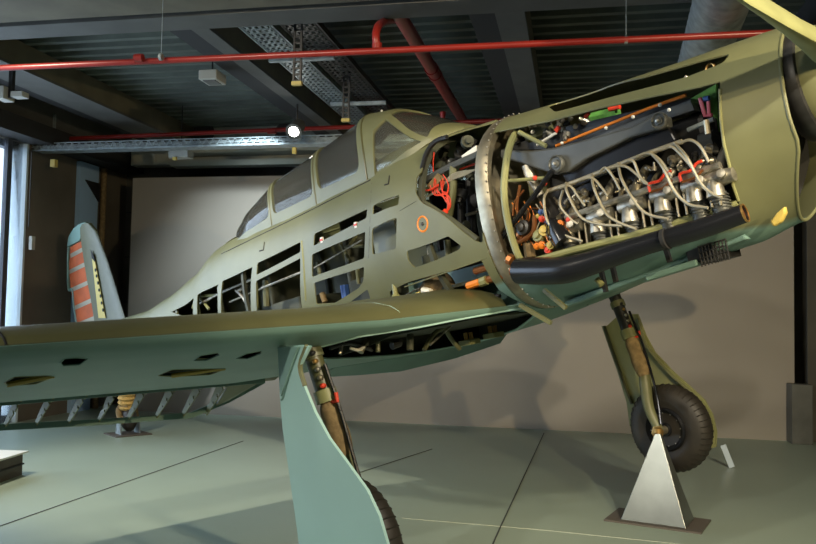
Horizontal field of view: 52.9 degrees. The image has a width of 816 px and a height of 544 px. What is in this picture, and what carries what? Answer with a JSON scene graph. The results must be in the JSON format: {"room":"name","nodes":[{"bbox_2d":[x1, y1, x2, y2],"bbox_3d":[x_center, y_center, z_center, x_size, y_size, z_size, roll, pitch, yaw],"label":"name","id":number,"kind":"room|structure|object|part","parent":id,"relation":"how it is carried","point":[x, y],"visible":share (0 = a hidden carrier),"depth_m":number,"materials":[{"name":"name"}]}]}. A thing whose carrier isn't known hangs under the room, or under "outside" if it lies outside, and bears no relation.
{"room":"museum","nodes":[
{"label":"museum","id":0,"kind":"room"},
{"bbox_2d":[0,135,126,421],"bbox_3d":[-6.245,-0.580,2.234,0.301,3.860,19.830,0,-3,11],"label":"wall","id":1,"kind":"structure","parent":0,"point":[46,296],"depth_m":10.33,"materials":[{"name":"concrete"}]},
{"bbox_2d":[0,138,28,423],"bbox_3d":[-5.351,-0.057,6.617,0.315,3.300,6.420,0,-3,11],"label":"window","id":2,"kind":"structure","parent":1,"relation":"in","point":[16,154],"depth_m":9.64,"materials":[{"name":"grey"}]},
{"bbox_2d":[28,151,34,249],"bbox_3d":[-4.460,-0.847,9.745,0.040,1.165,0.108,0,-3,11],"label":"hanging cable","id":3,"kind":"object","parent":1,"relation":"hanging from","point":[31,238],"visible":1,"depth_m":9.71,"materials":[{"name":"grey plastic"}]},
{"bbox_2d":[0,84,131,155],"bbox_3d":[-5.476,-2.191,4.697,0.201,0.360,14.780,0,-3,11],"label":"ceiling beam","id":4,"kind":"structure","parent":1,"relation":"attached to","point":[32,108],"depth_m":10.06,"materials":[{"name":"black metal"}]},
{"bbox_2d":[0,108,143,174],"bbox_3d":[-5.442,-1.911,4.674,0.322,0.200,14.780,0,-3,11],"label":"ceiling beam","id":5,"kind":"structure","parent":1,"relation":"attached to","point":[13,126],"depth_m":9.81,"materials":[{"name":"black metal"}]},
{"bbox_2d":[92,168,106,408],"bbox_3d":[-4.218,0.213,11.230,0.080,3.280,0.080,0,-3,11],"label":"drain pipe","id":6,"kind":"object","parent":1,"relation":"attached to","point":[103,191],"visible":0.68,"depth_m":11.26,"materials":[{"name":"black metal"}]},
{"bbox_2d":[32,114,415,167],"bbox_3d":[-1.109,-1.561,9.302,7.207,0.657,0.237,0,-3,11],"label":"cable tray","id":7,"kind":"object","parent":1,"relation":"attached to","point":[396,139],"visible":0.56,"depth_m":9.51,"materials":[{"name":"metal"}]},
{"bbox_2d":[0,403,815,543],"bbox_3d":[0.358,1.496,1.122,13.720,0.150,20.500,0,-3,11],"label":"floor","id":8,"kind":"structure","parent":0,"point":[239,493],"depth_m":6.47,"materials":[{"name":"paint"}]},
{"bbox_2d":[0,450,28,481],"bbox_3d":[-3.515,1.510,6.120,0.770,0.190,1.144,1,-3,5],"label":"plinth","id":9,"kind":"object","parent":8,"relation":"on","point":[11,461],"visible":1,"depth_m":6.48,"materials":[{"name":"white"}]},
{"bbox_3d":[-3.513,1.423,6.125,0.770,0.015,1.144,1,-3,5],"label":"panel","id":10,"kind":"part","parent":9,"relation":"part of","materials":[{"name":"grey"}]},
{"bbox_2d":[67,161,99,412],"bbox_3d":[-4.298,0.194,10.889,0.080,3.280,0.422,0,-3,12],"label":"steel column","id":11,"kind":"structure","parent":8,"relation":"on","point":[87,175],"depth_m":10.87,"materials":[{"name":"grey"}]},
{"bbox_2d":[0,441,241,525],"bbox_3d":[-2.173,1.653,6.580,0.009,0.003,4.068,0,-3,13],"label":"trim","id":12,"kind":"structure","parent":8,"relation":"on","point":[241,441],"depth_m":6.15,"materials":[{"name":"grey"}]},
{"bbox_2d":[104,422,151,437],"bbox_3d":[-3.029,1.665,8.883,0.400,0.185,0.340,4,-4,-41],"label":"cradle","id":13,"kind":"object","parent":8,"relation":"on","point":[137,432],"visible":0.81,"depth_m":8.84,"materials":[{"name":"grey metal"}]},
{"bbox_3d":[-3.107,1.653,8.814,0.012,0.173,0.140,4,-4,-41],"label":"plate","id":14,"kind":"part","parent":13,"relation":"part of","materials":[{"name":"metal"}]},
{"bbox_3d":[-3.030,1.751,8.878,0.400,0.012,0.340,4,-4,-41],"label":"plate","id":15,"kind":"part","parent":13,"relation":"part of","materials":[{"name":"grey metal"}]},
{"bbox_3d":[-2.950,1.664,8.952,0.012,0.173,0.140,4,-4,-41],"label":"plate","id":16,"kind":"part","parent":13,"relation":"part of","materials":[{"name":"metal"}]},
{"bbox_2d":[360,449,430,472],"bbox_3d":[-0.191,1.734,7.424,0.009,0.003,1.920,0,-3,27],"label":"trim","id":17,"kind":"structure","parent":8,"relation":"on","point":[429,449],"depth_m":7.55,"materials":[{"name":"grey"}]},
{"bbox_2d":[0,0,815,543],"bbox_3d":[-1.439,0.270,6.335,7.281,2.708,8.561,2,-3,-13],"label":"aircraft","id":18,"kind":"object","parent":8,"relation":"on","point":[537,216],"visible":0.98,"depth_m":4.11,"materials":[{"name":"green metal"}]},
{"bbox_3d":[-1.896,0.416,7.560,0.504,0.680,0.030,-4,-8,-42],"label":"fuselage frame","id":19,"kind":"part","parent":18,"relation":"part of","materials":[{"name":"green paint"}]},
{"bbox_3d":[-1.241,0.231,6.828,0.732,1.094,0.030,-4,-8,-42],"label":"fuselage frame","id":20,"kind":"part","parent":18,"relation":"part of","materials":[{"name":"green paint"}]},
{"bbox_3d":[-1.569,0.318,7.194,0.610,0.903,0.030,-4,-8,-42],"label":"fuselage frame","id":21,"kind":"part","parent":18,"relation":"part of","materials":[{"name":"green paint"}]},
{"bbox_3d":[-1.106,0.769,5.239,0.235,0.134,0.300,-4,-8,-42],"label":"panel","id":22,"kind":"part","parent":18,"relation":"part of","materials":[{"name":"green paint"}]},
{"bbox_3d":[-1.172,0.163,6.345,0.026,0.234,0.050,0,-3,25],"label":"frame post","id":23,"kind":"part","parent":18,"relation":"part of","materials":[{"name":"green metal"}]},
{"bbox_3d":[-1.133,0.128,6.404,0.016,0.060,1.050,-4,-8,-42],"label":"control rod","id":24,"kind":"part","parent":18,"relation":"part of","materials":[{"name":"beige"}]},
{"bbox_3d":[-1.099,0.163,6.369,0.057,0.207,0.075,0,-3,25],"label":"frame post","id":25,"kind":"part","parent":18,"relation":"part of","materials":[{"name":"metal"}]},
{"bbox_3d":[-0.947,0.140,6.499,0.811,1.119,0.030,-4,-8,-42],"label":"fuselage frame","id":26,"kind":"part","parent":18,"relation":"part of","materials":[{"name":"green metal"}]},
{"bbox_3d":[-1.115,-0.455,6.641,0.731,0.422,1.104,-4,-8,-42],"label":"canopy frame","id":27,"kind":"part","parent":18,"relation":"part of","materials":[{"name":"green paint"}]},
{"bbox_3d":[-0.873,-0.354,5.856,0.125,0.047,2.092,-4,-8,-42],"label":"canopy rail","id":28,"kind":"part","parent":18,"relation":"part of","materials":[{"name":"green metal"}]},
{"bbox_3d":[-0.803,0.058,6.335,0.440,0.700,0.440,-4,-8,-42],"label":"seat","id":29,"kind":"part","parent":18,"relation":"part of","materials":[{"name":"green metal"}]},
{"bbox_3d":[-0.441,0.431,3.905,0.118,0.340,0.130,-4,-8,-42],"label":"landing gear leg","id":30,"kind":"part","parent":18,"relation":"part of","materials":[{"name":"green paint"}]},
{"bbox_3d":[-0.591,0.178,5.738,0.040,0.078,0.057,-4,-8,-42],"label":"lever","id":31,"kind":"part","parent":18,"relation":"part of","materials":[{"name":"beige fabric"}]},
{"bbox_3d":[-0.629,-0.620,6.096,0.793,0.500,0.828,-4,-8,-42],"label":"canopy frame","id":32,"kind":"part","parent":18,"relation":"part of","materials":[{"name":"green paint"}]},
{"bbox_3d":[-0.322,0.870,3.477,0.014,1.186,0.647,-4,-8,-42],"label":"gear door","id":33,"kind":"part","parent":18,"relation":"part of","materials":[{"name":"blue paint"}]},
{"bbox_3d":[-0.342,0.587,3.826,0.020,0.050,0.050,-4,-8,-42],"label":"red lever","id":34,"kind":"part","parent":18,"relation":"part of","materials":[{"name":"red metal"}]},
{"bbox_3d":[-0.477,-0.118,5.517,0.012,0.086,0.566,-4,-8,-42],"label":"control rod","id":35,"kind":"part","parent":18,"relation":"part of","materials":[{"name":"metal"}]},
{"bbox_2d":[340,284,349,297],"bbox_3d":[-0.431,0.139,5.709,0.070,0.100,0.072,-4,-8,-42],"label":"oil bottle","id":36,"kind":"object","parent":18,"relation":"on","point":[345,290],"depth_m":5.68,"materials":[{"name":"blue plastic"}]},
{"bbox_3d":[-0.327,0.020,5.362,0.028,0.120,0.037,-4,-8,-42],"label":"lever","id":37,"kind":"part","parent":18,"relation":"part of","materials":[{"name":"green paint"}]},
{"bbox_3d":[-0.246,-0.756,5.665,0.804,0.582,0.765,-4,-8,-42],"label":"canopy frame","id":38,"kind":"part","parent":18,"relation":"part of","materials":[{"name":"green paint"}]},
{"bbox_3d":[-0.149,-0.131,5.602,0.440,0.700,0.440,-4,-8,-42],"label":"seat","id":39,"kind":"part","parent":18,"relation":"part of","materials":[{"name":"green metal"}]},
{"bbox_3d":[0.142,-0.868,5.231,0.803,0.579,0.828,-4,-8,-42],"label":"windscreen frame","id":40,"kind":"part","parent":18,"relation":"part of","materials":[{"name":"green paint"}]},
{"bbox_3d":[0.197,0.007,4.614,0.017,0.043,0.677,-4,-8,-42],"label":"edge trim","id":41,"kind":"part","parent":18,"relation":"part of","materials":[{"name":"green paint"}]},
{"bbox_3d":[0.228,-0.120,4.683,0.051,0.130,0.039,2,-3,-19],"label":"frame post","id":42,"kind":"part","parent":18,"relation":"part of","materials":[{"name":"metal"}]},
{"bbox_3d":[0.422,-0.289,4.965,0.907,1.103,0.030,-4,-8,-42],"label":"fuselage frame","id":43,"kind":"part","parent":18,"relation":"part of","materials":[{"name":"green metal"}]},
{"bbox_3d":[0.245,-0.456,4.643,0.049,0.285,0.098,2,-3,-20],"label":"bay post","id":44,"kind":"part","parent":18,"relation":"part of","materials":[{"name":"green metal"}]},
{"bbox_3d":[0.322,-0.249,5.330,0.380,0.720,0.020,-4,-8,-42],"label":"instrument panel","id":45,"kind":"part","parent":18,"relation":"part of","materials":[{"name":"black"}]},
{"bbox_3d":[0.381,-0.858,4.940,0.024,0.053,0.416,4,-4,-42],"label":"deck rail","id":46,"kind":"part","parent":18,"relation":"part of","materials":[{"name":"green metal"}]},
{"bbox_3d":[0.573,-0.399,4.284,0.223,0.758,0.080,-4,-8,-42],"label":"hoop frame","id":47,"kind":"part","parent":18,"relation":"part of","materials":[{"name":"green metal"}]},
{"bbox_3d":[0.704,-0.489,4.365,0.030,0.150,0.150,-4,-8,-42],"label":"plate","id":48,"kind":"part","parent":18,"relation":"part of","materials":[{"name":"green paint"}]},
{"bbox_3d":[0.990,-0.789,4.127,0.056,0.060,0.156,4,-4,-42],"label":"green tank","id":49,"kind":"part","parent":18,"relation":"part of","materials":[{"name":"metal"}]},
{"bbox_3d":[1.000,-0.542,3.932,0.030,0.152,0.645,-4,-8,-42],"label":"bearer plate","id":50,"kind":"part","parent":18,"relation":"part of","materials":[{"name":"grey metal"}]},
{"bbox_3d":[1.522,0.277,5.888,0.112,0.369,0.171,-4,-8,-42],"label":"landing gear leg","id":51,"kind":"part","parent":18,"relation":"part of","materials":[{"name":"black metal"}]},
{"bbox_3d":[0.978,-0.153,3.889,0.150,0.081,1.190,-4,-8,-42],"label":"rail","id":52,"kind":"part","parent":18,"relation":"part of","materials":[{"name":"metal"}]},
{"bbox_3d":[1.169,0.008,3.987,0.060,0.168,1.042,-4,-8,-42],"label":"fairing rail","id":53,"kind":"part","parent":18,"relation":"part of","materials":[{"name":"metal"}]},
{"bbox_3d":[1.804,0.822,5.912,0.014,1.090,0.758,-4,-8,-42],"label":"gear door","id":54,"kind":"part","parent":18,"relation":"part of","materials":[{"name":"green metal"}]},
{"bbox_3d":[1.290,-0.649,3.614,0.022,0.030,0.128,-4,-8,-42],"label":"bearer rod","id":55,"kind":"part","parent":18,"relation":"part of","materials":[{"name":"metal"}]},
{"bbox_3d":[1.344,-0.585,3.663,0.090,0.093,0.071,-4,-8,-42],"label":"starter motor","id":56,"kind":"part","parent":18,"relation":"part of","materials":[{"name":"grey metal"}]},
{"bbox_2d":[697,238,729,266],"bbox_3d":[1.363,-0.086,3.662,0.008,0.102,0.139,-4,-8,-42],"label":"grille","id":57,"kind":"object","parent":18,"relation":"attached to","point":[705,249],"depth_m":3.67,"materials":[{"name":"black metal"}]},
{"bbox_3d":[1.273,-0.938,2.914,1.147,0.197,0.168,4,-4,-40],"label":"blade","id":58,"kind":"part","parent":18,"relation":"part of","materials":[{"name":"yellow metal"}]},
{"bbox_2d":[492,433,543,543],"bbox_3d":[1.040,1.746,7.201,0.011,0.003,4.874,0,-3,13],"label":"trim","id":59,"kind":"structure","parent":8,"relation":"on","point":[543,433],"depth_m":6.13,"materials":[{"name":"grey"}]},
{"bbox_2d":[403,518,679,543],"bbox_3d":[0.859,1.639,5.199,1.868,0.003,0.042,0,-3,17],"label":"trim","id":60,"kind":"structure","parent":8,"relation":"on","point":[403,518],"depth_m":5.21,"materials":[{"name":"grey"}]},
{"bbox_2d":[604,427,710,534],"bbox_3d":[1.682,1.362,5.522,0.620,0.621,0.400,-1,-3,29],"label":"jack stand","id":61,"kind":"object","parent":8,"relation":"on","point":[657,499],"visible":1,"depth_m":5.43,"materials":[{"name":"grey metal"}]},
{"bbox_3d":[1.676,1.666,5.507,0.620,0.012,0.400,-1,-3,29],"label":"plate","id":62,"kind":"part","parent":61,"relation":"part of","materials":[{"name":"brown"}]},
{"bbox_2d":[721,444,734,467],"bbox_3d":[2.947,1.699,7.567,0.124,0.216,0.020,0,-3,26],"label":"label holder","id":63,"kind":"object","parent":8,"relation":"on","point":[723,447],"visible":1,"depth_m":7.56,"materials":[{"name":"white plastic"}]},
{"bbox_2d":[787,383,812,444],"bbox_3d":[4.388,1.583,9.190,0.220,0.660,0.220,0,-3,11],"label":"block","id":64,"kind":"object","parent":8,"relation":"on","point":[799,395],"visible":1,"depth_m":9.09,"materials":[{"name":"grey concrete"}]},
{"bbox_2d":[802,213,815,441],"bbox_3d":[4.663,0.280,9.441,0.180,3.300,0.200,0,-3,11],"label":"post","id":65,"kind":"object","parent":8,"relation":"on","point":[808,227],"visible":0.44,"depth_m":9.37,"materials":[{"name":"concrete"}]},
{"bbox_2d":[17,0,805,127],"bbox_3d":[0.442,-2.453,1.367,13.720,0.055,20.585,0,-3,11],"label":"ceiling","id":66,"kind":"structure","parent":0,"point":[565,72],"depth_m":8.20,"materials":[{"name":"grey metal"}]},
{"bbox_2d":[0,70,28,102],"bbox_3d":[-3.691,-1.916,7.675,0.280,0.625,0.160,0,-3,11],"label":"floodlight","id":67,"kind":"object","parent":66,"relation":"hanging from","point":[7,94],"visible":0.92,"depth_m":7.64,"materials":[{"name":"grey metal"}]},
{"bbox_3d":[-3.700,-1.926,7.677,0.040,0.605,0.040,0,-3,11],"label":"stem","id":68,"kind":"part","parent":67,"relation":"part of","materials":[{"name":"black metal"}]},
{"bbox_2d":[0,39,193,141],"bbox_3d":[-3.683,-1.977,9.155,0.600,0.260,4.500,0,-3,11],"label":"ceiling beam","id":69,"kind":"structure","parent":66,"relation":"attached to","point":[71,90],"depth_m":8.98,"materials":[{"name":"black metal"}]},
{"bbox_2d":[168,105,193,159],"bbox_3d":[-2.776,-1.726,10.050,0.260,0.736,0.180,0,-3,11],"label":"floodlight","id":70,"kind":"object","parent":66,"relation":"hanging from","point":[182,154],"visible":0.8,"depth_m":9.98,"materials":[{"name":"grey metal"}]},
{"bbox_3d":[-2.772,-1.787,10.063,0.015,0.611,0.015,-1,-4,34],"label":"stem","id":71,"kind":"part","parent":70,"relation":"part of","materials":[{"name":"black metal"}]},
{"bbox_2d":[199,62,225,85],"bbox_3d":[-1.819,-1.981,7.661,0.180,0.436,0.220,0,-3,11],"label":"floodlight","id":72,"kind":"object","parent":66,"relation":"hanging from","point":[211,77],"visible":0.9,"depth_m":7.56,"materials":[{"name":"grey"}]},
{"bbox_2d":[170,27,350,136],"bbox_3d":[-1.346,-1.957,8.679,0.370,0.260,4.500,0,-3,11],"label":"ceiling beam","id":73,"kind":"structure","parent":66,"relation":"attached to","point":[272,81],"depth_m":8.02,"materials":[{"name":"black metal"}]},
{"bbox_2d":[131,126,417,167],"bbox_3d":[0.409,-1.698,10.720,8.700,0.500,0.200,0,-3,11],"label":"trim","id":74,"kind":"structure","parent":66,"relation":"attached to","point":[143,159],"depth_m":11.23,"materials":[{"name":"grey metal"}]},
{"bbox_2d":[194,126,213,140],"bbox_3d":[-2.803,-1.910,11.271,0.310,0.310,0.020,0,-3,12],"label":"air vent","id":75,"kind":"object","parent":74,"relation":"attached to","point":[197,128],"visible":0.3,"depth_m":11.28,"materials":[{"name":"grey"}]},
{"bbox_2d":[275,124,288,137],"bbox_3d":[-1.641,-1.869,11.034,0.310,0.310,0.020,0,-3,12],"label":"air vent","id":76,"kind":"object","parent":74,"relation":"attached to","point":[279,125],"visible":0.13,"depth_m":11.05,"materials":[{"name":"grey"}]},
{"bbox_2d":[170,145,430,168],"bbox_3d":[0.698,-1.499,10.395,8.000,0.200,0.301,0,-3,12],"label":"trim","id":77,"kind":"structure","parent":74,"relation":"attached to","point":[267,162],"depth_m":10.93,"materials":[{"name":"grey metal"}]},
{"bbox_2d":[69,118,502,140],"bbox_3d":[-1.236,-1.810,9.548,6.969,0.460,0.074,0,-3,12],"label":"pipe","id":78,"kind":"object","parent":66,"relation":"hanging from","point":[476,121],"visible":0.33,"depth_m":9.72,"materials":[{"name":"red metal"}]},
{"bbox_2d":[286,104,304,153],"bbox_3d":[-1.202,-1.694,8.858,0.180,0.862,0.258,0,-3,11],"label":"spotlight","id":79,"kind":"object","parent":66,"relation":"hanging from","point":[294,130],"visible":0.94,"depth_m":8.78,"materials":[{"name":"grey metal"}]},
{"bbox_3d":[-1.198,-1.853,8.879,0.022,0.542,0.022,2,-3,-11],"label":"stem","id":80,"kind":"part","parent":79,"relation":"part of","materials":[{"name":"black metal"}]},
{"bbox_2d":[291,24,302,85],"bbox_3d":[-0.858,-1.813,6.407,0.080,0.723,0.040,0,-3,12],"label":"hanger","id":81,"kind":"object","parent":66,"relation":"hanging from","point":[294,82],"visible":0.72,"depth_m":6.39,"materials":[{"name":"brown paint"}]},
{"bbox_2d":[0,0,691,39],"bbox_3d":[0.523,-2.064,5.368,11.050,0.313,1.190,0,-3,11],"label":"girder","id":82,"kind":"object","parent":66,"relation":"attached to","point":[19,19],"visible":1,"depth_m":6.02,"materials":[{"name":"black"}]},
{"bbox_2d":[0,0,772,70],"bbox_3d":[-0.194,-1.690,5.490,8.179,0.459,0.135,1,-3,11],"label":"pipe","id":83,"kind":"object","parent":82,"relation":"hanging from","point":[138,59],"visible":1,"depth_m":5.48,"materials":[{"name":"red metal"}]},
{"bbox_2d":[678,0,748,61],"bbox_3d":[2.125,-1.666,5.761,0.354,0.352,6.300,0,-3,14],"label":"spiral duct","id":84,"kind":"object","parent":82,"relation":"hanging from","point":[704,16],"visible":0.28,"depth_m":5.16,"materials":[{"name":"metal"}]},
{"bbox_2d":[341,60,350,121],"bbox_3d":[-0.592,-1.767,7.899,0.080,0.651,0.040,0,-3,11],"label":"hanger","id":85,"kind":"object","parent":66,"relation":"hanging from","point":[343,119],"visible":0.84,"depth_m":7.89,"materials":[{"name":"brown paint"}]},
{"bbox_2d":[280,23,395,112],"bbox_3d":[-0.536,-1.905,8.124,0.304,0.070,3.720,0,-3,11],"label":"cable tray","id":86,"kind":"object","parent":85,"relation":"hanging from","point":[321,27],"visible":0.54,"depth_m":7.65,"materials":[{"name":"grey metal"}]},
{"bbox_2d":[268,56,334,62],"bbox_3d":[-0.935,-1.874,7.214,0.600,0.038,0.040,0,-3,12],"label":"bracket","id":87,"kind":"object","parent":86,"relation":"attached to","point":[328,58],"visible":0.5,"depth_m":7.19,"materials":[{"name":"metal"}]},
{"bbox_2d":[238,25,367,124],"bbox_3d":[-0.860,-1.878,8.188,0.284,0.070,3.720,0,-3,11],"label":"cable tray","id":88,"kind":"object","parent":87,"relation":"on","point":[252,32],"visible":0.62,"depth_m":7.68,"materials":[{"name":"metal"}]},
{"bbox_2d":[330,100,385,106],"bbox_3d":[-0.529,-1.788,8.715,0.600,0.038,0.040,0,-3,12],"label":"bracket","id":89,"kind":"object","parent":88,"relation":"attached to","point":[355,103],"visible":1,"depth_m":8.69,"materials":[{"name":"metal"}]},
{"bbox_2d":[393,18,467,119],"bbox_3d":[0.301,-1.921,8.188,0.136,0.136,4.177,0,-3,12],"label":"pipe","id":90,"kind":"object","parent":66,"relation":"hanging from","point":[405,25],"visible":0.79,"depth_m":7.70,"materials":[{"name":"red metal"}]},
{"bbox_2d":[372,18,394,47],"bbox_3d":[-0.172,-1.783,6.074,0.080,0.612,1.098,1,-3,4],"label":"pipe elbow","id":91,"kind":"object","parent":90,"relation":"attached to","point":[379,24],"visible":0.87,"depth_m":5.54,"materials":[{"name":"red paint"}]},
{"bbox_2d":[469,11,543,116],"bbox_3d":[1.079,-1.936,8.186,0.420,0.260,4.500,0,-3,11],"label":"ceiling beam","id":92,"kind":"structure","parent":66,"relation":"attached to","point":[514,72],"depth_m":7.31,"materials":[{"name":"black metal"}]},
{"bbox_2d":[795,0,815,24],"bbox_3d":[3.593,-1.915,7.675,0.450,0.260,4.500,0,-3,11],"label":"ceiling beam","id":93,"kind":"structure","parent":66,"relation":"attached to","point":[807,12],"depth_m":6.33,"materials":[{"name":"black metal"}]},
{"bbox_2d":[440,111,469,123],"bbox_3d":[0.490,-1.581,8.572,0.324,0.192,0.070,0,-3,12],"label":"pipe elbow","id":94,"kind":"object","parent":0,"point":[442,113],"visible":0.35,"depth_m":8.57,"materials":[{"name":"red paint"}]},
{"bbox_2d":[128,173,793,440],"bbox_3d":[0.344,0.327,10.294,8.344,3.130,0.161,0,-3,11],"label":"wall","id":95,"kind":"structure","parent":0,"point":[726,328],"depth_m":9.87,"materials":[{"name":"grey paint"}]},
{"bbox_2d":[122,164,802,382],"bbox_3d":[2.319,-0.030,10.700,13.720,3.960,0.201,0,-3,11],"label":"wall","id":96,"kind":"structure","parent":0,"point":[167,171],"depth_m":11.62,"materials":[{"name":"concrete"}]}
]}

